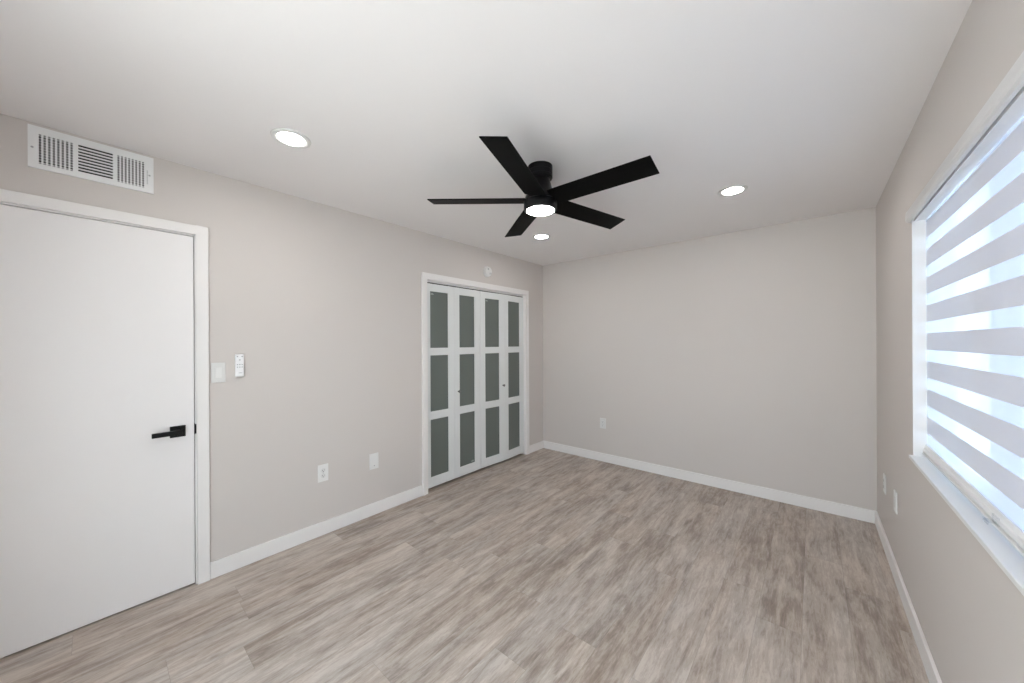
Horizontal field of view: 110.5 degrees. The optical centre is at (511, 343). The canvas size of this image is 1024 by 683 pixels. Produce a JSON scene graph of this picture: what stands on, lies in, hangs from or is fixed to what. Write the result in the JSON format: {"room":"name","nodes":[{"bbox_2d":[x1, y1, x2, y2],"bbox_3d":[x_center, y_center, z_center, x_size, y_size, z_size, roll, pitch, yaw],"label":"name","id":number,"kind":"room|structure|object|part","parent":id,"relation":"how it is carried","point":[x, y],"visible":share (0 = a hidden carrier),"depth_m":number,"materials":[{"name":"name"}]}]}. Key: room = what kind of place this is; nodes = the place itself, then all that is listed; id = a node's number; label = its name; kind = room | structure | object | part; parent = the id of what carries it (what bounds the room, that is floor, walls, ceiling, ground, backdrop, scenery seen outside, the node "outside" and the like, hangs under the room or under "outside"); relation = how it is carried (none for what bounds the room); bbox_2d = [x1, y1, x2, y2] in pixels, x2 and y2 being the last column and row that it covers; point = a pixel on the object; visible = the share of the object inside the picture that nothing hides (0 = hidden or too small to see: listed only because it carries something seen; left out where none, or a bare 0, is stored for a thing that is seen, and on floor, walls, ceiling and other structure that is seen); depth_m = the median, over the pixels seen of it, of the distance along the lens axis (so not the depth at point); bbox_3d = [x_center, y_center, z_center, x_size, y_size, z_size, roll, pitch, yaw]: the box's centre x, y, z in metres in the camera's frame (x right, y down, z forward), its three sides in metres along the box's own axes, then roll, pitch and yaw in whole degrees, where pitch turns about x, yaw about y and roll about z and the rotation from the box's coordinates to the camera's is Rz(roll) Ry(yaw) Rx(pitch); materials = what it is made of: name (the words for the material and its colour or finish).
{"room":"empty bedroom","nodes":[
{"label":"empty bedroom","id":0,"kind":"room"},
{"bbox_2d":[0,114,542,561],"bbox_3d":[-1.070,0.190,3.097,0.115,2.440,4.660,0,0,40],"label":"wall","id":1,"kind":"structure","parent":0,"point":[321,303],"depth_m":2.51,"materials":[{"name":"grey paint"}]},
{"bbox_2d":[28,124,153,193],"bbox_3d":[-2.099,-0.913,1.791,0.012,0.195,0.409,0,0,40],"label":"air vent","id":2,"kind":"object","parent":1,"relation":"in","point":[48,150],"visible":1,"depth_m":1.77,"materials":[{"name":"white metal"}]},
{"bbox_2d":[0,202,196,657],"bbox_3d":[-2.130,0.391,1.808,0.163,2.047,0.782,0,0,40],"label":"door","id":3,"kind":"structure","parent":1,"relation":"in","point":[98,382],"depth_m":1.78,"materials":[{"name":"white paint"}]},
{"bbox_3d":[-1.914,0.504,1.969,0.043,0.025,0.122,0,0,40],"label":"lever","id":4,"kind":"part","parent":3,"relation":"part of","materials":[{"name":"black metal"}]},
{"bbox_3d":[-1.904,0.504,2.022,0.009,0.064,0.066,0,0,40],"label":"handle","id":5,"kind":"part","parent":3,"relation":"part of","materials":[{"name":"black metal"}]},
{"bbox_2d":[0,189,209,584],"bbox_3d":[-2.099,0.363,1.779,0.018,2.102,0.893,0,0,40],"label":"door frame","id":6,"kind":"structure","parent":1,"relation":"attached to","point":[8,196],"depth_m":2.08,"materials":[{"name":"white paint"}]},
{"bbox_2d":[211,362,225,382],"bbox_3d":[-1.784,0.180,2.157,0.011,0.121,0.068,0,0,40],"label":"light switch","id":7,"kind":"object","parent":1,"relation":"attached to","point":[218,370],"visible":1,"depth_m":2.15,"materials":[{"name":"white plastic"}]},
{"bbox_2d":[235,354,243,376],"bbox_3d":[-1.713,0.142,2.233,0.021,0.144,0.048,0,0,40],"label":"remote","id":8,"kind":"object","parent":1,"relation":"attached to","point":[239,358],"visible":1,"depth_m":2.22,"materials":[{"name":"white plastic"}]},
{"bbox_2d":[318,463,327,482],"bbox_3d":[-1.392,0.958,2.617,0.009,0.125,0.074,0,0,40],"label":"power outlet","id":9,"kind":"object","parent":1,"relation":"attached to","point":[322,469],"visible":1,"depth_m":2.61,"materials":[{"name":"white plastic"}]},
{"bbox_2d":[369,452,378,469],"bbox_3d":[-1.134,0.972,2.920,0.010,0.129,0.078,0,0,40],"label":"jack plate","id":10,"kind":"object","parent":1,"relation":"attached to","point":[373,458],"visible":1,"depth_m":2.92,"materials":[{"name":"white plastic"}]},
{"bbox_2d":[210,441,543,579],"bbox_3d":[-1.015,1.360,3.055,0.014,0.098,4.432,0,0,40],"label":"baseboard","id":11,"kind":"structure","parent":1,"relation":"attached to","point":[235,561],"depth_m":2.54,"materials":[{"name":"white paint"}]},
{"bbox_2d":[427,282,522,297],"bbox_3d":[-0.358,-0.586,3.927,0.027,0.028,1.488,0,0,40],"label":"closet track","id":12,"kind":"object","parent":1,"relation":"attached to","point":[427,282],"visible":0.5,"depth_m":3.77,"materials":[{"name":"white metal"}]},
{"bbox_2d":[427,283,480,488],"bbox_3d":[-0.580,0.404,3.620,0.067,1.950,0.721,0,0,40],"label":"door","id":13,"kind":"structure","parent":12,"relation":"hanging from","point":[453,313],"depth_m":3.60,"materials":[{"name":"white paint"}]},
{"bbox_3d":[-0.718,-0.226,3.475,0.006,0.551,0.227,0,0,41],"label":"glass pane","id":14,"kind":"part","parent":13,"relation":"part of","materials":[{"name":"grey glass"}]},
{"bbox_3d":[-0.715,0.387,3.475,0.006,0.546,0.227,0,0,41],"label":"glass pane","id":15,"kind":"part","parent":13,"relation":"part of","materials":[{"name":"grey glass"}]},
{"bbox_3d":[-0.712,1.008,3.475,0.006,0.559,0.227,0,0,41],"label":"glass pane","id":16,"kind":"part","parent":13,"relation":"part of","materials":[{"name":"grey glass"}]},
{"bbox_3d":[-0.482,-0.227,3.753,0.006,0.551,0.226,0,0,40],"label":"glass pane","id":17,"kind":"part","parent":13,"relation":"part of","materials":[{"name":"grey glass"}]},
{"bbox_3d":[-0.479,0.386,3.753,0.006,0.546,0.226,0,0,40],"label":"glass pane","id":18,"kind":"part","parent":13,"relation":"part of","materials":[{"name":"grey glass"}]},
{"bbox_3d":[-0.476,1.007,3.753,0.006,0.559,0.226,0,0,40],"label":"glass pane","id":19,"kind":"part","parent":13,"relation":"part of","materials":[{"name":"grey glass"}]},
{"bbox_2d":[480,291,523,467],"bbox_3d":[-0.093,0.402,4.182,0.083,1.950,0.756,0,0,40],"label":"door","id":20,"kind":"structure","parent":12,"relation":"hanging from","point":[501,315],"depth_m":4.12,"materials":[{"name":"white paint"}]},
{"bbox_3d":[-0.231,-0.228,4.037,0.006,0.551,0.228,0,0,43],"label":"glass pane","id":21,"kind":"part","parent":20,"relation":"part of","materials":[{"name":"grey glass"}]},
{"bbox_3d":[-0.228,0.385,4.037,0.006,0.546,0.228,0,0,43],"label":"glass pane","id":22,"kind":"part","parent":20,"relation":"part of","materials":[{"name":"grey glass"}]},
{"bbox_3d":[-0.225,1.006,4.037,0.006,0.559,0.228,0,0,43],"label":"glass pane","id":23,"kind":"part","parent":20,"relation":"part of","materials":[{"name":"grey glass"}]},
{"bbox_3d":[0.015,-0.229,4.326,0.006,0.551,0.238,0,0,37],"label":"glass pane","id":24,"kind":"part","parent":20,"relation":"part of","materials":[{"name":"grey glass"}]},
{"bbox_3d":[0.018,0.384,4.326,0.006,0.546,0.238,0,0,37],"label":"glass pane","id":25,"kind":"part","parent":20,"relation":"part of","materials":[{"name":"grey glass"}]},
{"bbox_3d":[0.021,1.005,4.326,0.006,0.559,0.238,0,0,37],"label":"glass pane","id":26,"kind":"part","parent":20,"relation":"part of","materials":[{"name":"grey glass"}]},
{"bbox_2d":[421,272,529,495],"bbox_3d":[-0.353,0.374,3.927,0.135,2.064,1.604,0,0,40],"label":"door frame","id":27,"kind":"structure","parent":1,"relation":"attached to","point":[424,276],"depth_m":3.50,"materials":[{"name":"white paint"}]},
{"bbox_2d":[483,266,491,276],"bbox_3d":[-0.266,-0.792,3.932,0.040,0.118,0.118,0,0,40],"label":"smoke detector","id":28,"kind":"object","parent":1,"relation":"attached to","point":[487,271],"visible":1,"depth_m":3.91,"materials":[{"name":"white plastic"}]},
{"bbox_2d":[0,448,928,682],"bbox_3d":[-0.095,1.465,2.276,4.126,0.120,4.660,0,0,40],"label":"floor","id":29,"kind":"structure","parent":0,"point":[544,565],"depth_m":1.91,"materials":[{"name":"grey wood"}]},
{"bbox_2d":[0,0,971,265],"bbox_3d":[-0.107,-1.095,2.276,4.126,0.120,4.660,0,0,40],"label":"ceiling","id":30,"kind":"structure","parent":0,"point":[812,107],"depth_m":1.49,"materials":[{"name":"white paint"}]},
{"bbox_2d":[270,128,310,148],"bbox_3d":[-1.112,-1.027,1.788,0.176,0.007,0.176,0,0,40],"label":"recessed light","id":31,"kind":"object","parent":30,"relation":"in","point":[287,137],"visible":1,"depth_m":1.78,"materials":[{"name":"white plastic"}]},
{"bbox_2d":[277,132,304,145],"bbox_3d":[-1.112,-1.026,1.788,0.118,0.001,0.118,0,0,40],"label":"diffuser","id":32,"kind":"object","parent":31,"relation":"attached to","point":[285,138],"depth_m":1.79,"materials":[{"name":"white plastic"}]},
{"bbox_2d":[532,234,550,239],"bbox_3d":[0.287,-1.033,3.453,0.176,0.007,0.176,0,0,40],"label":"recessed light","id":33,"kind":"object","parent":30,"relation":"in","point":[540,236],"visible":1,"depth_m":3.44,"materials":[{"name":"white plastic"}]},
{"bbox_2d":[536,235,547,238],"bbox_3d":[0.287,-1.033,3.453,0.118,0.001,0.118,0,0,40],"label":"diffuser","id":34,"kind":"object","parent":33,"relation":"attached to","point":[537,236],"depth_m":3.44,"materials":[{"name":"white plastic"}]},
{"bbox_2d":[427,136,658,236],"bbox_3d":[0.200,-0.904,2.061,1.232,0.264,1.291,0,0,40],"label":"ceiling fan","id":35,"kind":"object","parent":30,"relation":"hanging from","point":[534,179],"visible":1,"depth_m":1.97,"materials":[{"name":"black metal"}]},
{"bbox_3d":[-0.205,-0.845,2.115,0.571,0.006,0.133,1,11,4],"label":"blade","id":36,"kind":"part","parent":35,"relation":"part of","materials":[{"name":"black"}]},
{"bbox_3d":[0.027,-0.850,1.743,0.133,0.006,0.571,14,3,22],"label":"blade","id":37,"kind":"part","parent":35,"relation":"part of","materials":[{"name":"black"}]},
{"bbox_3d":[0.076,-0.829,2.451,0.133,0.006,0.571,-11,1,-14],"label":"blade","id":38,"kind":"part","parent":35,"relation":"part of","materials":[{"name":"black"}]},
{"bbox_3d":[0.483,-0.824,2.286,0.571,0.006,0.133,2,-14,-32],"label":"blade","id":39,"kind":"part","parent":35,"relation":"part of","materials":[{"name":"black"}]},
{"bbox_3d":[0.453,-0.837,1.849,0.571,0.006,0.133,0,-14,40],"label":"blade","id":40,"kind":"part","parent":35,"relation":"part of","materials":[{"name":"black"}]},
{"bbox_2d":[718,185,747,195],"bbox_3d":[1.509,-1.039,2.427,0.176,0.007,0.176,0,0,40],"label":"recessed light","id":41,"kind":"object","parent":30,"relation":"in","point":[736,189],"visible":1,"depth_m":2.42,"materials":[{"name":"white plastic"}]},
{"bbox_2d":[723,187,742,194],"bbox_3d":[1.509,-1.039,2.427,0.118,0.001,0.118,0,0,40],"label":"diffuser","id":42,"kind":"object","parent":41,"relation":"attached to","point":[733,190],"depth_m":2.43,"materials":[{"name":"white plastic"}]},
{"bbox_2d":[543,207,876,510],"bbox_3d":[1.653,0.177,3.777,3.391,2.440,0.100,0,0,40],"label":"wall","id":43,"kind":"structure","parent":0,"point":[748,356],"depth_m":3.35,"materials":[{"name":"grey paint"}]},
{"bbox_2d":[600,418,605,428],"bbox_3d":[1.075,0.950,4.200,0.074,0.120,0.009,0,0,40],"label":"power outlet","id":44,"kind":"object","parent":43,"relation":"attached to","point":[602,420],"visible":1,"depth_m":4.19,"materials":[{"name":"white plastic"}]},
{"bbox_2d":[543,440,876,523],"bbox_3d":[1.613,1.348,3.742,3.136,0.098,0.014,0,0,40],"label":"baseboard","id":45,"kind":"structure","parent":43,"relation":"attached to","point":[849,511],"depth_m":3.35,"materials":[{"name":"white paint"}]},
{"bbox_2d":[876,0,1023,682],"bbox_3d":[1.419,0.178,0.987,0.140,2.440,4.660,0,0,40],"label":"wall","id":46,"kind":"structure","parent":0,"point":[970,614],"depth_m":1.39,"materials":[{"name":"grey paint"}]},
{"bbox_2d":[883,473,885,493],"bbox_3d":[2.539,0.958,2.420,0.010,0.124,0.076,0,0,40],"label":"power outlet","id":47,"kind":"object","parent":46,"relation":"attached to","point":[884,475],"visible":1,"depth_m":2.40,"materials":[{"name":"white plastic"}]},
{"bbox_2d":[894,489,897,513],"bbox_3d":[2.272,0.940,2.103,0.008,0.124,0.076,0,0,40],"label":"jack plate","id":48,"kind":"object","parent":46,"relation":"attached to","point":[895,492],"visible":1,"depth_m":2.08,"materials":[{"name":"white plastic"}]},
{"bbox_2d":[875,511,941,682],"bbox_3d":[1.362,1.349,1.031,0.014,0.098,4.446,0,0,40],"label":"baseboard","id":49,"kind":"structure","parent":46,"relation":"attached to","point":[931,670],"depth_m":1.75,"materials":[{"name":"white paint"}]},
{"bbox_2d":[909,219,1023,595],"bbox_3d":[1.421,-0.022,1.002,0.154,1.184,1.846,0,0,40],"label":"window","id":50,"kind":"structure","parent":46,"relation":"in","point":[1007,557],"depth_m":1.71,"materials":[{"name":"white paint"}]},
{"bbox_2d":[905,51,1023,556],"bbox_3d":[1.398,-0.059,1.037,0.088,1.192,1.834,0,0,40],"label":"roller blind","id":51,"kind":"object","parent":50,"relation":"attached to","point":[972,206],"visible":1,"depth_m":1.13,"materials":[{"name":"white fabric"},{"name":"sheer fabric"},{"name":"white plastic"}]},
{"bbox_3d":[1.405,-0.600,1.028,0.061,0.018,1.791,0,0,40],"label":"head rail","id":52,"kind":"part","parent":51,"relation":"part of","materials":[{"name":"metal"}]},
{"bbox_3d":[1.417,0.510,1.023,0.026,0.040,1.791,0,0,40],"label":"rail","id":53,"kind":"part","parent":51,"relation":"part of","materials":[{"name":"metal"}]},
{"bbox_3d":[1.420,0.561,1.005,0.144,0.017,1.846,0,0,40],"label":"sill","id":54,"kind":"part","parent":50,"relation":"part of","materials":[{"name":"white"}]}
]}

